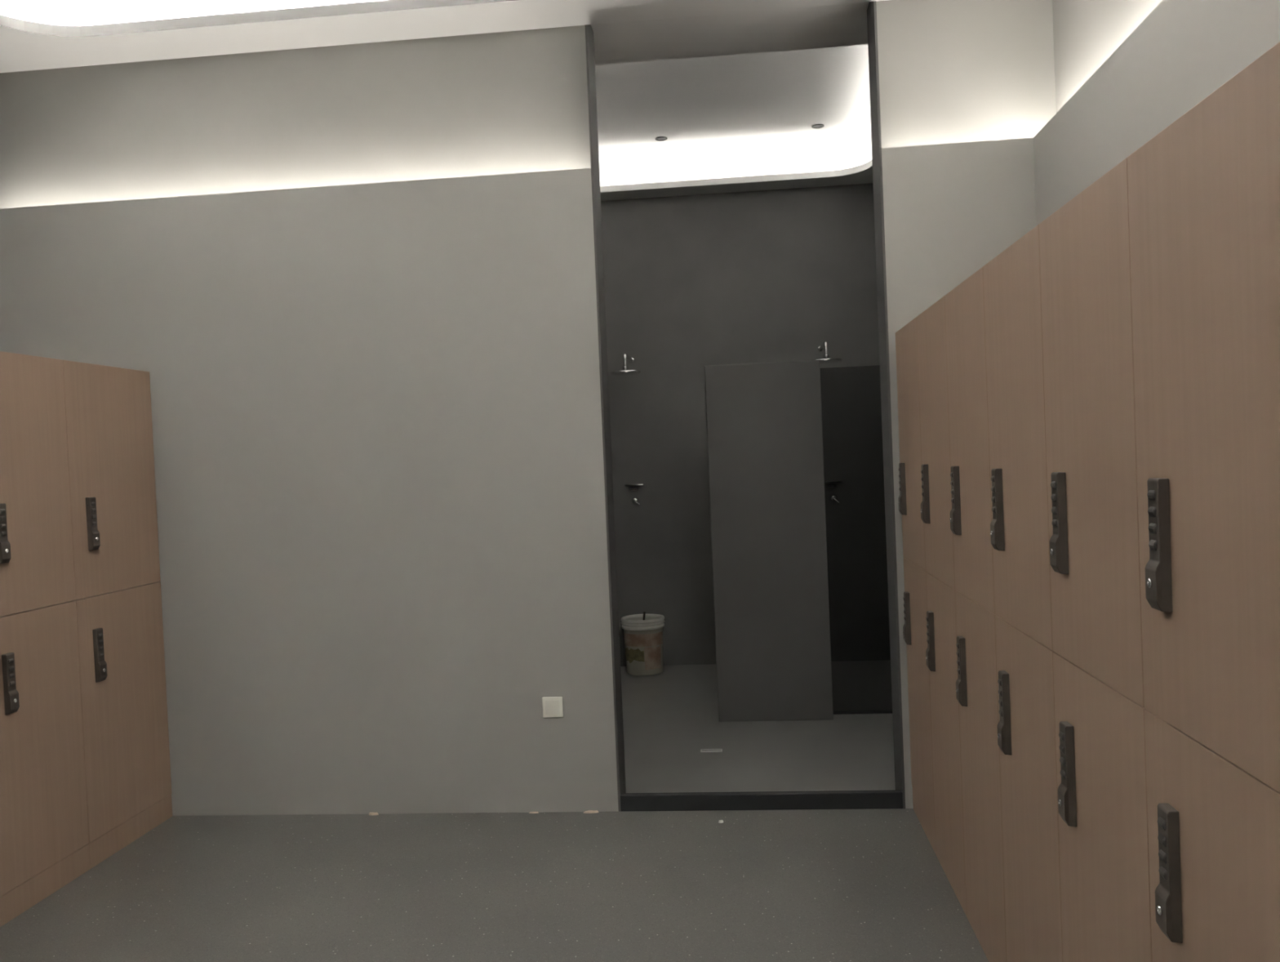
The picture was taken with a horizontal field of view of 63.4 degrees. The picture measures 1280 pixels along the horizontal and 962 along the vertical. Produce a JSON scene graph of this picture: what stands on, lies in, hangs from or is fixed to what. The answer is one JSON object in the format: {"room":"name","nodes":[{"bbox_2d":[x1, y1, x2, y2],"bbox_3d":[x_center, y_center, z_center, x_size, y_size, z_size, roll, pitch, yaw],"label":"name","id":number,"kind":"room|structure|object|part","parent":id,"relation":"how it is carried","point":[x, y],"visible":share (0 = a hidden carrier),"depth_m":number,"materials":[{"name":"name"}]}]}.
{"room":"locker room","nodes":[
{"label":"locker room","id":0,"kind":"room"},
{"bbox_2d":[0,0,888,200],"bbox_3d":[-0.814,-2.052,2.462,4.642,0.350,10.062,-2,1,5],"label":"ceiling","id":1,"kind":"structure","parent":0,"point":[736,99],"depth_m":4.69,"materials":[{"name":"paint"}]},
{"bbox_2d":[655,136,666,141],"bbox_3d":[0.142,-2.288,6.938,0.082,0.006,0.082,-2,1,5],"label":"recessed light","id":2,"kind":"object","parent":1,"relation":"in","point":[661,138],"visible":1,"depth_m":6.93,"materials":[{"name":"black metal"}]},
{"bbox_2d":[811,124,824,128],"bbox_3d":[1.169,-2.329,6.811,0.082,0.006,0.082,-2,1,5],"label":"recessed light","id":3,"kind":"object","parent":1,"relation":"in","point":[816,126],"visible":1,"depth_m":6.80,"materials":[{"name":"black metal"}]},
{"bbox_2d":[0,659,988,961],"bbox_3d":[-0.656,1.531,2.519,5.060,0.140,10.410,-2,1,5],"label":"floor","id":4,"kind":"structure","parent":0,"point":[798,885],"depth_m":3.73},
{"bbox_2d":[0,351,89,926],"bbox_3d":[-2.515,0.535,3.734,0.748,1.950,0.501,-2,1,5],"label":"locker","id":5,"kind":"object","parent":4,"relation":"on","point":[44,836],"visible":1,"depth_m":3.73,"materials":[{"name":"beige laminate"}]},
{"bbox_3d":[-2.202,0.004,3.691,0.019,0.914,0.501,-2,1,5],"label":"door","id":6,"kind":"part","parent":5,"relation":"part of","materials":[{"name":"beige laminate"}]},
{"bbox_3d":[-2.163,0.929,3.712,0.019,0.933,0.501,-2,1,5],"label":"door","id":7,"kind":"part","parent":5,"relation":"part of","materials":[{"name":"beige laminate"}]},
{"bbox_2d":[62,360,172,868],"bbox_3d":[-2.464,0.520,4.275,0.748,1.950,0.582,-2,1,5],"label":"locker","id":8,"kind":"object","parent":4,"relation":"on","point":[108,411],"visible":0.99,"depth_m":4.21,"materials":[{"name":"beige laminate"}]},
{"bbox_3d":[-2.151,-0.010,4.232,0.019,0.914,0.582,-2,1,5],"label":"door","id":9,"kind":"part","parent":8,"relation":"part of","materials":[{"name":"beige laminate"}]},
{"bbox_3d":[-2.112,0.914,4.253,0.019,0.933,0.582,-2,1,5],"label":"door","id":10,"kind":"part","parent":8,"relation":"part of","materials":[{"name":"beige laminate"}]},
{"bbox_2d":[368,812,378,814],"bbox_3d":[-1.147,1.431,4.464,0.044,0.011,0.012,-2,1,5],"label":"chip","id":11,"kind":"object","parent":4,"relation":"on","point":[370,813],"visible":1,"depth_m":4.46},
{"bbox_2d":[583,809,599,813],"bbox_3d":[-0.206,1.395,4.375,0.067,0.010,0.015,-2,1,0],"label":"chip","id":12,"kind":"object","parent":4,"relation":"on","point":[588,811],"visible":1,"depth_m":4.37,"materials":[{"name":"beige"}]},
{"bbox_2d":[621,613,664,675],"bbox_3d":[0.027,1.152,7.298,0.308,0.390,0.308,-2,1,5],"label":"pail","id":13,"kind":"object","parent":4,"relation":"on","point":[643,639],"visible":0.98,"depth_m":7.18,"materials":[{"name":"plastic"}]},
{"bbox_2d":[625,646,644,662],"bbox_3d":[-0.044,1.211,7.204,0.166,0.111,0.031,-1,2,38],"label":"print","id":14,"kind":"object","parent":13,"relation":"attached to","point":[633,654],"depth_m":7.18},
{"bbox_2d":[623,631,662,670],"bbox_3d":[0.021,1.185,7.223,0.277,0.257,0.128,-2,1,5],"label":"print","id":15,"kind":"object","parent":13,"relation":"attached to","point":[643,649],"depth_m":7.18},
{"bbox_2d":[700,748,722,751],"bbox_3d":[0.365,1.377,5.298,0.110,0.004,0.040,-2,1,5],"label":"floor drain","id":16,"kind":"object","parent":4,"relation":"on","point":[701,749],"visible":1,"depth_m":5.30,"materials":[{"name":"metal"}]},
{"bbox_2d":[704,360,833,721],"bbox_3d":[0.728,0.344,5.869,0.640,2.010,0.120,-2,1,5],"label":"partition panel","id":17,"kind":"object","parent":4,"relation":"on","point":[765,435],"visible":1,"depth_m":5.81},
{"bbox_2d":[826,364,892,714],"bbox_3d":[1.473,0.330,5.869,0.836,1.975,0.022,-2,1,5],"label":"shower door","id":18,"kind":"structure","parent":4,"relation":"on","point":[848,712],"depth_m":5.91,"materials":[{"name":"black glass"}]},
{"bbox_2d":[895,316,936,854],"bbox_3d":[1.322,0.368,3.960,0.593,1.950,0.501,-2,1,5],"label":"locker","id":19,"kind":"object","parent":4,"relation":"on","point":[910,498],"visible":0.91,"depth_m":3.97,"materials":[{"name":"beige laminate"}]},
{"bbox_3d":[1.042,-0.139,3.973,0.019,0.914,0.501,-2,1,5],"label":"door","id":20,"kind":"part","parent":19,"relation":"part of","materials":[{"name":"beige laminate"}]},
{"bbox_3d":[1.081,0.786,3.994,0.019,0.933,0.501,-2,1,5],"label":"door","id":21,"kind":"part","parent":19,"relation":"part of","materials":[{"name":"beige laminate"}]},
{"bbox_2d":[916,295,967,917],"bbox_3d":[1.275,0.382,3.459,0.593,1.950,0.501,-2,1,5],"label":"locker","id":22,"kind":"object","parent":4,"relation":"on","point":[941,657],"visible":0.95,"depth_m":3.46,"materials":[{"name":"beige laminate"}]},
{"bbox_3d":[0.995,-0.125,3.472,0.019,0.914,0.501,-2,1,5],"label":"door","id":23,"kind":"part","parent":22,"relation":"part of","materials":[{"name":"beige laminate"}]},
{"bbox_3d":[1.034,0.799,3.493,0.019,0.933,0.501,-2,1,5],"label":"door","id":24,"kind":"part","parent":22,"relation":"part of","materials":[{"name":"beige laminate"}]},
{"bbox_2d":[944,266,1006,961],"bbox_3d":[1.228,0.396,2.959,0.593,1.950,0.501,-2,1,5],"label":"locker","id":25,"kind":"object","parent":4,"relation":"on","point":[971,515],"visible":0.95,"depth_m":2.96,"materials":[{"name":"beige laminate"}]},
{"bbox_3d":[0.949,-0.112,2.971,0.019,0.914,0.501,-2,1,5],"label":"door","id":26,"kind":"part","parent":25,"relation":"part of","materials":[{"name":"beige laminate"}]},
{"bbox_3d":[0.988,0.813,2.993,0.019,0.933,0.501,-2,1,5],"label":"door","id":27,"kind":"part","parent":25,"relation":"part of","materials":[{"name":"beige laminate"}]},
{"bbox_2d":[982,224,1062,961],"bbox_3d":[1.181,0.409,2.458,0.593,1.950,0.501,-2,1,5],"label":"locker","id":28,"kind":"object","parent":4,"relation":"on","point":[1020,524],"visible":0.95,"depth_m":2.45,"materials":[{"name":"beige laminate"}]},
{"bbox_3d":[0.902,-0.098,2.471,0.019,0.914,0.501,-2,1,5],"label":"door","id":29,"kind":"part","parent":28,"relation":"part of","materials":[{"name":"beige laminate"}]},
{"bbox_3d":[0.941,0.826,2.492,0.019,0.933,0.501,-2,1,5],"label":"door","id":30,"kind":"part","parent":28,"relation":"part of","materials":[{"name":"beige laminate"}]},
{"bbox_2d":[1038,157,1151,961],"bbox_3d":[1.134,0.423,1.958,0.593,1.950,0.501,-2,1,5],"label":"locker","id":31,"kind":"object","parent":4,"relation":"on","point":[1084,245],"visible":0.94,"depth_m":1.94,"materials":[{"name":"beige laminate"}]},
{"bbox_3d":[0.855,-0.085,1.970,0.019,0.914,0.501,-2,1,5],"label":"door","id":32,"kind":"part","parent":31,"relation":"part of","materials":[{"name":"beige laminate"}]},
{"bbox_3d":[0.894,0.840,1.991,0.019,0.933,0.501,-2,1,5],"label":"door","id":33,"kind":"part","parent":31,"relation":"part of","materials":[{"name":"beige laminate"}]},
{"bbox_2d":[1127,41,1279,961],"bbox_3d":[1.088,0.436,1.457,0.593,1.950,0.501,-2,1,5],"label":"locker","id":34,"kind":"object","parent":4,"relation":"on","point":[1204,191],"visible":1,"depth_m":1.46,"materials":[{"name":"beige laminate"}]},
{"bbox_3d":[0.847,0.853,1.491,0.019,0.933,0.501,-2,1,5],"label":"door","id":35,"kind":"part","parent":34,"relation":"part of","materials":[{"name":"beige laminate"}]},
{"bbox_2d":[0,0,1056,815],"bbox_3d":[-0.598,-0.410,4.476,4.960,3.642,0.200,-2,1,5],"label":"wall","id":36,"kind":"structure","parent":0,"point":[353,286],"depth_m":4.45,"materials":[{"name":"grey paint"}]},
{"bbox_2d":[542,696,563,717],"bbox_3d":[-0.369,0.956,4.386,0.086,0.086,0.010,-2,1,5],"label":"wall socket","id":37,"kind":"object","parent":36,"relation":"attached to","point":[552,705],"visible":1,"depth_m":4.38,"materials":[{"name":"white plastic"}]},
{"bbox_2d":[584,24,626,811],"bbox_3d":[-0.146,-0.278,4.443,0.009,3.342,0.216,-2,1,5],"label":"trim","id":38,"kind":"structure","parent":36,"relation":"attached to","point":[589,42],"depth_m":4.40,"materials":[{"name":"black metal"}]},
{"bbox_2d":[620,789,902,811],"bbox_3d":[0.502,1.349,4.337,1.171,0.092,0.036,-2,1,5],"label":"door threshold","id":39,"kind":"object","parent":36,"relation":"attached to","point":[885,798],"depth_m":4.32,"materials":[{"name":"black stone"}]},
{"bbox_2d":[866,0,905,808],"bbox_3d":[1.028,-0.325,4.332,0.009,3.342,0.216,-2,1,5],"label":"trim","id":40,"kind":"structure","parent":36,"relation":"attached to","point":[872,7],"depth_m":4.29,"materials":[{"name":"black metal"}]},
{"bbox_2d":[600,182,890,666],"bbox_3d":[0.474,-0.513,7.512,3.370,3.668,0.150,-2,1,5],"label":"wall","id":41,"kind":"structure","parent":0,"point":[692,282],"depth_m":7.41,"materials":[{"name":"stone"}]},
{"bbox_2d":[610,352,640,374],"bbox_3d":[-0.083,-0.808,7.198,0.204,0.154,0.561,-2,1,5],"label":"shower fixture","id":42,"kind":"object","parent":41,"relation":"attached to","point":[625,371],"visible":1,"depth_m":7.01,"materials":[{"name":"silver metal"}]},
{"bbox_3d":[-0.080,-0.827,7.240,0.020,0.096,0.462,-2,1,5],"label":"arm","id":43,"kind":"part","parent":42,"relation":"part of","materials":[{"name":"silver metal"}]},
{"bbox_2d":[625,483,644,505],"bbox_3d":[-0.036,0.100,7.463,0.130,0.155,0.074,-2,1,5],"label":"shower mixer","id":44,"kind":"object","parent":41,"relation":"attached to","point":[635,500],"visible":1,"depth_m":7.46,"materials":[{"name":"silver metal"}]},
{"bbox_2d":[811,341,842,363],"bbox_3d":[1.255,-0.873,7.072,0.204,0.154,0.561,-2,1,5],"label":"shower fixture","id":45,"kind":"object","parent":41,"relation":"attached to","point":[826,359],"visible":0.93,"depth_m":6.88,"materials":[{"name":"silver metal"}]},
{"bbox_3d":[1.258,-0.892,7.113,0.020,0.096,0.462,-2,1,5],"label":"arm","id":46,"kind":"part","parent":45,"relation":"part of","materials":[{"name":"silver metal"}]},
{"bbox_2d":[824,480,842,502],"bbox_3d":[1.368,0.079,7.331,0.130,0.155,0.074,-2,1,5],"label":"shower mixer","id":47,"kind":"object","parent":41,"relation":"attached to","point":[833,497],"visible":0.91,"depth_m":7.33,"materials":[{"name":"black metal"}]},
{"bbox_2d":[1033,0,1279,225],"bbox_3d":[1.413,-0.408,0.716,0.250,3.642,7.310,-2,1,5],"label":"wall","id":48,"kind":"structure","parent":0,"point":[1126,71],"depth_m":3.22,"materials":[{"name":"grey paint"}]}
]}

